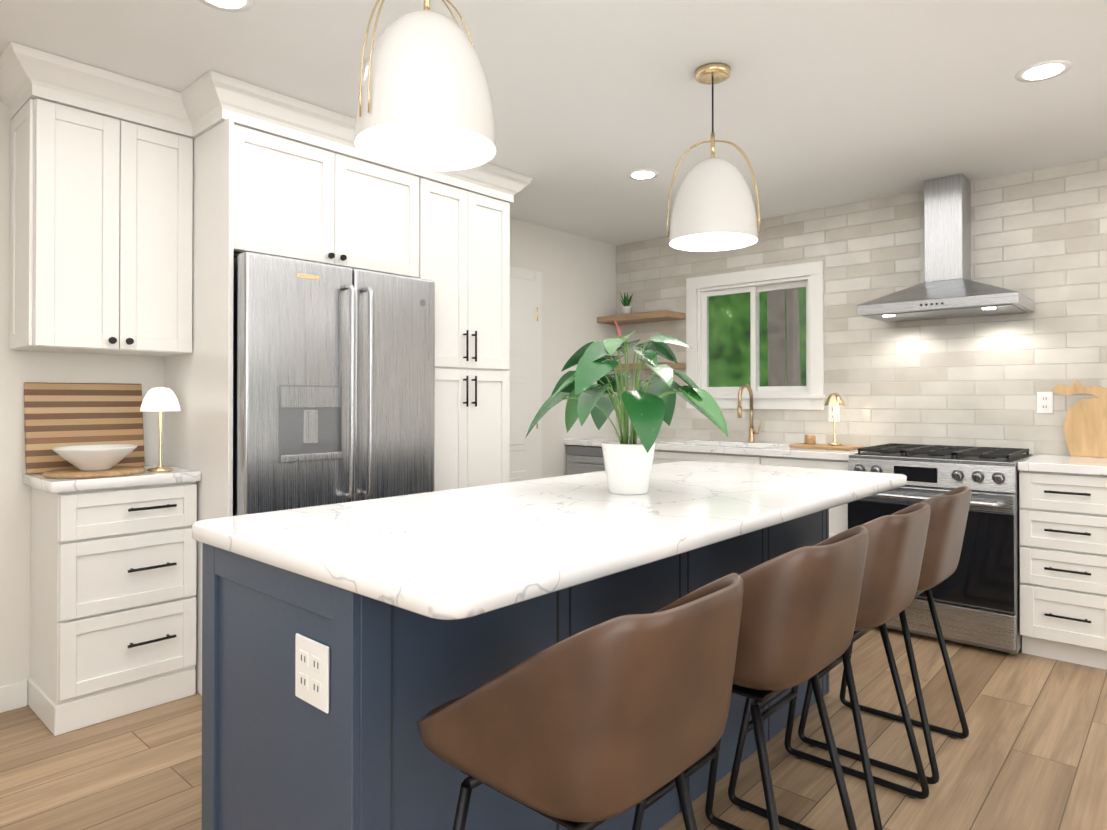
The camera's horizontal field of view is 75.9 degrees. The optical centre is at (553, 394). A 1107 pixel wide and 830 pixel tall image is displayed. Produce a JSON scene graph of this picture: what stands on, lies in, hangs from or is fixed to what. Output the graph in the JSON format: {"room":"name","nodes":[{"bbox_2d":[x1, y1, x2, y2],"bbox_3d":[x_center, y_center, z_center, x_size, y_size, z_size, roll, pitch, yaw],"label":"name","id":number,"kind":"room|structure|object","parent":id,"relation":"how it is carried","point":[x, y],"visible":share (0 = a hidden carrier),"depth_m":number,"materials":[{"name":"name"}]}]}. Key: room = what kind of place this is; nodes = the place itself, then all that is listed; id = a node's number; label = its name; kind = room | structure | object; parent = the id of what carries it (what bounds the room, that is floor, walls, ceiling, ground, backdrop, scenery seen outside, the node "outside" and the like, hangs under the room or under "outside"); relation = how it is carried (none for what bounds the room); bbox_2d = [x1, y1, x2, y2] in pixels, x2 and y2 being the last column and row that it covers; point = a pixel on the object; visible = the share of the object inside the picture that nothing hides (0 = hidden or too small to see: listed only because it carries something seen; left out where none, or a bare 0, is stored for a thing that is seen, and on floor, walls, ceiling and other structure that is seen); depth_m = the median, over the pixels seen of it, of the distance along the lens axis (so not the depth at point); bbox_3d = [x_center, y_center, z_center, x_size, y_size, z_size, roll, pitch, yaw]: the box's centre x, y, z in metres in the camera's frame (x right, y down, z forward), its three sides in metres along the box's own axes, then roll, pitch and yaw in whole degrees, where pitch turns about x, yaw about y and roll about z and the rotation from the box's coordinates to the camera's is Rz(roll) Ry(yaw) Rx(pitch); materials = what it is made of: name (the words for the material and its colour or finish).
{"room":"kitchen","nodes":[
{"label":"kitchen","id":0,"kind":"room"},
{"bbox_2d":[0,99,615,704],"bbox_3d":[-2.046,0.009,2.927,0.100,2.440,7.700,0,-1,42],"label":"wall","id":1,"kind":"structure","parent":0,"point":[578,285],"depth_m":3.08,"materials":[{"name":"white paint"}]},
{"bbox_2d":[0,680,27,712],"bbox_3d":[-2.219,1.177,2.641,0.014,0.100,6.855,0,-1,42],"label":"baseboard","id":2,"kind":"structure","parent":1,"relation":"attached to","point":[13,696],"depth_m":2.76,"materials":[{"name":"white wood"}]},
{"bbox_2d":[9,98,192,356],"bbox_3d":[-1.802,-0.621,2.855,0.358,0.900,0.558,0,-1,42],"label":"upper cabinet","id":3,"kind":"object","parent":1,"relation":"attached to","point":[101,225],"visible":1,"depth_m":2.72,"materials":[{"name":"white wood"}]},
{"bbox_2d":[507,266,541,481],"bbox_3d":[-0.345,0.188,4.647,0.120,2.105,0.885,0,-1,42],"label":"interior door","id":4,"kind":"structure","parent":1,"relation":"in","point":[525,370],"depth_m":4.86,"materials":[{"name":"white wood"}]},
{"bbox_2d":[0,626,1106,829],"bbox_3d":[0.408,1.245,0.711,6.700,0.060,7.700,0,-1,42],"label":"floor","id":5,"kind":"structure","parent":0,"point":[1029,752],"depth_m":2.37,"materials":[{"name":"brown wood"}]},
{"bbox_2d":[22,465,200,735],"bbox_3d":[-1.759,0.771,2.834,0.438,0.915,0.514,0,-1,42],"label":"base cabinet","id":6,"kind":"object","parent":5,"relation":"on","point":[113,598],"visible":0.98,"depth_m":2.70,"materials":[{"name":"white wood"}]},
{"bbox_2d":[24,382,144,473],"bbox_3d":[-1.934,0.133,2.939,0.065,0.359,0.420,0,-1,42],"label":"cutting board","id":7,"kind":"object","parent":6,"relation":"on","point":[63,414],"visible":0.94,"depth_m":2.91,"materials":[{"name":"brown wood"}]},
{"bbox_2d":[42,466,145,478],"bbox_3d":[-1.794,0.304,2.779,0.340,0.016,0.340,0,-1,42],"label":"serving board","id":8,"kind":"object","parent":6,"relation":"on","point":[77,473],"visible":0.9,"depth_m":2.68,"materials":[{"name":"brown wood"}]},
{"bbox_2d":[52,444,137,470],"bbox_3d":[-1.794,0.250,2.779,0.284,0.090,0.284,0,-1,42],"label":"bowl","id":9,"kind":"object","parent":8,"relation":"on","point":[94,457],"visible":1,"depth_m":2.71,"materials":[{"name":"white ceramic"}]},
{"bbox_2d":[140,387,179,471],"bbox_3d":[-1.604,0.142,2.894,0.144,0.342,0.144,0,-1,42],"label":"mushroom lamp","id":10,"kind":"object","parent":6,"relation":"on","point":[160,399],"visible":1,"depth_m":2.86,"materials":[{"name":"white metal"}]},
{"bbox_2d":[164,117,418,694],"bbox_3d":[-1.184,0.082,3.309,0.662,2.300,0.946,0,-1,42],"label":"tall cabinet","id":11,"kind":"object","parent":5,"relation":"on","point":[255,191],"visible":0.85,"depth_m":2.94,"materials":[{"name":"white wood"}]},
{"bbox_2d":[0,42,532,202],"bbox_3d":[-1.144,-1.137,3.330,0.706,0.137,2.293,0,-1,42],"label":"crown molding","id":12,"kind":"structure","parent":11,"relation":"attached to","point":[209,100],"depth_m":2.80,"materials":[{"name":"white wood"}]},
{"bbox_2d":[233,252,434,515],"bbox_3d":[-1.105,0.338,3.250,0.782,1.784,0.914,0,-1,42],"label":"refrigerator","id":13,"kind":"object","parent":5,"relation":"on","point":[333,384],"visible":0.42,"depth_m":2.96,"materials":[{"name":"silver metal"}]},
{"bbox_2d":[419,178,509,491],"bbox_3d":[-0.663,0.086,3.896,0.653,2.300,0.619,0,-1,42],"label":"pantry cabinet","id":14,"kind":"object","parent":5,"relation":"on","point":[464,250],"visible":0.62,"depth_m":3.71,"materials":[{"name":"white wood"}]},
{"bbox_2d":[202,509,828,829],"bbox_3d":[0.139,0.788,2.335,0.704,0.876,2.267,0,-1,42],"label":"kitchen island","id":15,"kind":"object","parent":5,"relation":"on","point":[272,759],"depth_m":1.48,"materials":[{"name":"blue wood"}]},
{"bbox_2d":[295,633,329,713],"bbox_3d":[-0.465,0.534,1.361,0.120,0.124,0.008,0,-1,42],"label":"outlet","id":16,"kind":"object","parent":15,"relation":"attached to","point":[312,664],"visible":1,"depth_m":1.35,"materials":[{"name":"white plastic"}]},
{"bbox_2d":[192,461,906,628],"bbox_3d":[0.253,0.329,2.235,0.980,0.040,2.310,0,-1,42],"label":"island countertop","id":17,"kind":"structure","parent":15,"relation":"on","point":[447,558],"depth_m":1.61,"materials":[{"name":"white stone"}]},
{"bbox_2d":[525,317,727,494],"bbox_3d":[0.265,0.031,2.229,0.650,0.556,0.641,0,-1,42],"label":"plant","id":18,"kind":"object","parent":17,"relation":"on","point":[647,406],"visible":1,"depth_m":2.17,"materials":[{"name":"green plant"}]},
{"bbox_2d":[417,573,743,829],"bbox_3d":[0.054,0.765,1.261,0.500,0.904,0.459,0,-1,42],"label":"bar stool","id":19,"kind":"object","parent":5,"relation":"on","point":[593,727],"visible":1,"depth_m":1.04,"materials":[{"name":"brown leather"}]},
{"bbox_2d":[564,436,866,537],"bbox_3d":[1.044,0.784,4.743,2.051,0.915,0.653,0,-1,42],"label":"base cabinet","id":20,"kind":"object","parent":5,"relation":"on","point":[668,450],"visible":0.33,"depth_m":4.28,"materials":[{"name":"white"}]},
{"bbox_2d":[566,445,605,474],"bbox_3d":[0.500,0.808,5.213,0.596,0.863,0.668,0,-1,42],"label":"dishwasher","id":21,"kind":"object","parent":20,"relation":"in","point":[580,459],"visible":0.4,"depth_m":5.09,"materials":[{"name":"silver metal"}]},
{"bbox_2d":[737,384,761,442],"bbox_3d":[1.309,0.127,4.732,0.108,0.396,0.213,0,-1,42],"label":"gooseneck faucet","id":22,"kind":"object","parent":20,"relation":"on","point":[752,432],"visible":1,"depth_m":4.78,"materials":[{"name":"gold metal"}]},
{"bbox_2d":[789,443,862,449],"bbox_3d":[1.630,0.313,4.245,0.360,0.018,0.220,0,-1,42],"label":"serving tray","id":23,"kind":"object","parent":20,"relation":"on","point":[830,447],"visible":0.88,"depth_m":4.18,"materials":[{"name":"brown wood"}]},
{"bbox_2d":[804,435,815,443],"bbox_3d":[1.563,0.276,4.319,0.064,0.055,0.064,0,-1,42],"label":"jar","id":24,"kind":"object","parent":23,"relation":"on","point":[810,439],"visible":0.96,"depth_m":4.29,"materials":[{"name":"brown wood"}]},
{"bbox_2d":[824,393,845,445],"bbox_3d":[1.674,0.146,4.220,0.124,0.312,0.124,0,-1,42],"label":"brass table lamp","id":25,"kind":"object","parent":23,"relation":"on","point":[834,399],"visible":1,"depth_m":4.19,"materials":[{"name":"gold metal"}]},
{"bbox_2d":[632,525,868,829],"bbox_3d":[0.475,0.768,1.730,0.500,0.904,0.459,0,-1,42],"label":"bar stool","id":26,"kind":"object","parent":5,"relation":"on","point":[800,605],"visible":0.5,"depth_m":1.50,"materials":[{"name":"brown leather"}]},
{"bbox_2d":[728,502,930,829],"bbox_3d":[0.830,0.771,2.124,0.500,0.904,0.459,0,-1,42],"label":"bar stool","id":27,"kind":"object","parent":5,"relation":"on","point":[894,556],"visible":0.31,"depth_m":1.93,"materials":[{"name":"brown leather"}]},
{"bbox_2d":[798,486,970,783],"bbox_3d":[1.171,0.773,2.503,0.500,0.904,0.459,0,-1,42],"label":"bar stool","id":28,"kind":"object","parent":5,"relation":"on","point":[945,532],"visible":0.38,"depth_m":2.30,"materials":[{"name":"brown leather"}]},
{"bbox_2d":[848,443,1035,653],"bbox_3d":[2.051,0.762,3.756,0.761,0.944,0.739,0,-1,42],"label":"range","id":29,"kind":"object","parent":5,"relation":"on","point":[976,596],"visible":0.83,"depth_m":3.41,"materials":[{"name":"silver metal"}]},
{"bbox_2d":[1019,470,1106,669],"bbox_3d":[2.529,0.795,3.430,0.378,0.876,0.617,0,-1,42],"label":"base cabinet","id":30,"kind":"object","parent":5,"relation":"on","point":[1063,548],"depth_m":3.22,"materials":[{"name":"white wood"}]},
{"bbox_2d":[1018,454,1106,477],"bbox_3d":[2.969,0.334,3.024,1.578,0.040,0.637,0,-1,42],"label":"countertop","id":31,"kind":"structure","parent":30,"relation":"on","point":[1041,463],"depth_m":3.27,"materials":[{"name":"white stone"}]},
{"bbox_2d":[1051,380,1106,457],"bbox_3d":[2.742,0.123,3.560,0.400,0.388,0.058,0,-1,42],"label":"cutting board","id":32,"kind":"object","parent":31,"relation":"on","point":[1085,426],"visible":1,"depth_m":3.59,"materials":[{"name":"brown wood"}]},
{"bbox_2d":[0,0,1106,245],"bbox_3d":[0.408,-1.235,0.728,6.700,0.020,7.700,0,-1,42],"label":"ceiling","id":33,"kind":"structure","parent":0,"point":[818,104],"depth_m":2.71,"materials":[{"name":"white paint"}]},
{"bbox_2d":[199,0,253,11],"bbox_3d":[-1.006,-1.212,2.161,0.176,0.006,0.176,0,-1,42],"label":"recessed light","id":34,"kind":"object","parent":33,"relation":"in","point":[234,5],"visible":1,"depth_m":2.20,"materials":[{"name":"white plastic"}]},
{"bbox_2d":[355,0,495,170],"bbox_3d":[-0.297,-0.896,1.662,0.324,0.644,0.340,0,-1,42],"label":"pendant light","id":35,"kind":"object","parent":33,"relation":"hanging from","point":[424,102],"visible":1,"depth_m":1.55,"materials":[{"name":"white metal"}]},
{"bbox_2d":[627,169,658,179],"bbox_3d":[0.489,-1.201,3.883,0.176,0.006,0.176,0,-1,42],"label":"recessed light","id":36,"kind":"object","parent":33,"relation":"in","point":[643,174],"visible":0.98,"depth_m":3.87,"materials":[{"name":"white plastic"}]},
{"bbox_2d":[667,62,759,250],"bbox_3d":[0.596,-0.889,2.654,0.324,0.644,0.324,0,-1,42],"label":"pendant light","id":37,"kind":"object","parent":33,"relation":"hanging from","point":[713,208],"visible":1,"depth_m":2.56,"materials":[{"name":"white metal"}]},
{"bbox_2d":[1015,60,1071,81],"bbox_3d":[1.835,-1.209,2.658,0.176,0.006,0.176,0,-1,42],"label":"recessed light","id":38,"kind":"object","parent":33,"relation":"in","point":[1044,70],"visible":1,"depth_m":2.65,"materials":[{"name":"white plastic"}]},
{"bbox_2d":[616,157,1106,454],"bbox_3d":[2.949,0.013,3.545,6.500,2.440,0.100,0,-1,42],"label":"wall","id":39,"kind":"structure","parent":0,"point":[1039,237],"depth_m":4.16,"materials":[{"name":"tile"}]},
{"bbox_2d":[597,310,684,324],"bbox_3d":[0.656,-0.577,5.374,0.642,0.045,0.247,0,-1,42],"label":"floating shelf","id":40,"kind":"object","parent":39,"relation":"attached to","point":[653,316],"visible":0.92,"depth_m":5.27,"materials":[{"name":"brown wood"}]},
{"bbox_2d":[620,292,632,314],"bbox_3d":[0.561,-0.699,5.464,0.126,0.196,0.141,0,-1,42],"label":"potted plant","id":41,"kind":"object","parent":40,"relation":"on","point":[626,308],"visible":0.85,"depth_m":5.43,"materials":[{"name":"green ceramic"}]},
{"bbox_2d":[611,362,684,370],"bbox_3d":[0.656,-0.207,5.372,0.642,0.045,0.247,0,-1,42],"label":"floating shelf","id":42,"kind":"object","parent":39,"relation":"attached to","point":[673,365],"visible":0.44,"depth_m":5.23,"materials":[{"name":"brown wood"}]},
{"bbox_2d":[686,261,824,409],"bbox_3d":[1.385,-0.377,4.926,1.030,0.960,0.138,0,-1,42],"label":"window","id":43,"kind":"structure","parent":39,"relation":"in","point":[810,395],"depth_m":4.90,"materials":[{"name":"white wood"}]},
{"bbox_2d":[828,406,839,421],"bbox_3d":[1.786,0.120,4.516,0.072,0.116,0.008,0,-1,42],"label":"electrical outlet","id":44,"kind":"object","parent":39,"relation":"attached to","point":[830,413],"visible":0.71,"depth_m":4.52,"materials":[{"name":"white plastic"}]},
{"bbox_2d":[857,174,1034,321],"bbox_3d":[2.133,-0.817,3.877,0.760,0.770,0.500,0,-1,42],"label":"range hood","id":45,"kind":"object","parent":39,"relation":"attached to","point":[948,288],"visible":1,"depth_m":3.88,"materials":[{"name":"silver metal"}]},
{"bbox_2d":[1037,392,1052,413],"bbox_3d":[2.614,0.045,3.772,0.072,0.116,0.008,0,-1,42],"label":"electrical outlet","id":46,"kind":"object","parent":39,"relation":"attached to","point":[1044,402],"visible":1,"depth_m":3.77,"materials":[{"name":"white plastic"}]},
{"label":"outside","id":47,"kind":"structure","parent":0,"visible":0},
{"bbox_2d":[709,287,805,386],"bbox_3d":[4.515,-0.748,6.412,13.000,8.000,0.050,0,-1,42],"label":"outdoor foliage","id":48,"kind":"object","parent":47,"point":[741,339],"depth_m":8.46,"materials":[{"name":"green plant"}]},
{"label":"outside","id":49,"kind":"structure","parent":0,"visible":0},
{"bbox_2d":[767,289,792,385],"bbox_3d":[2.003,-0.248,6.340,0.208,5.002,0.165,0,0,27],"label":"trunk","id":50,"kind":"object","parent":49,"point":[777,353],"depth_m":6.30,"materials":[{"name":"plant"}]},
{"bbox_2d":[792,288,800,385],"bbox_3d":[2.294,-0.245,6.748,0.215,5.002,0.138,0,0,30],"label":"trunk","id":51,"kind":"object","parent":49,"point":[795,302],"depth_m":6.71,"materials":[{"name":"plant"}]}
]}

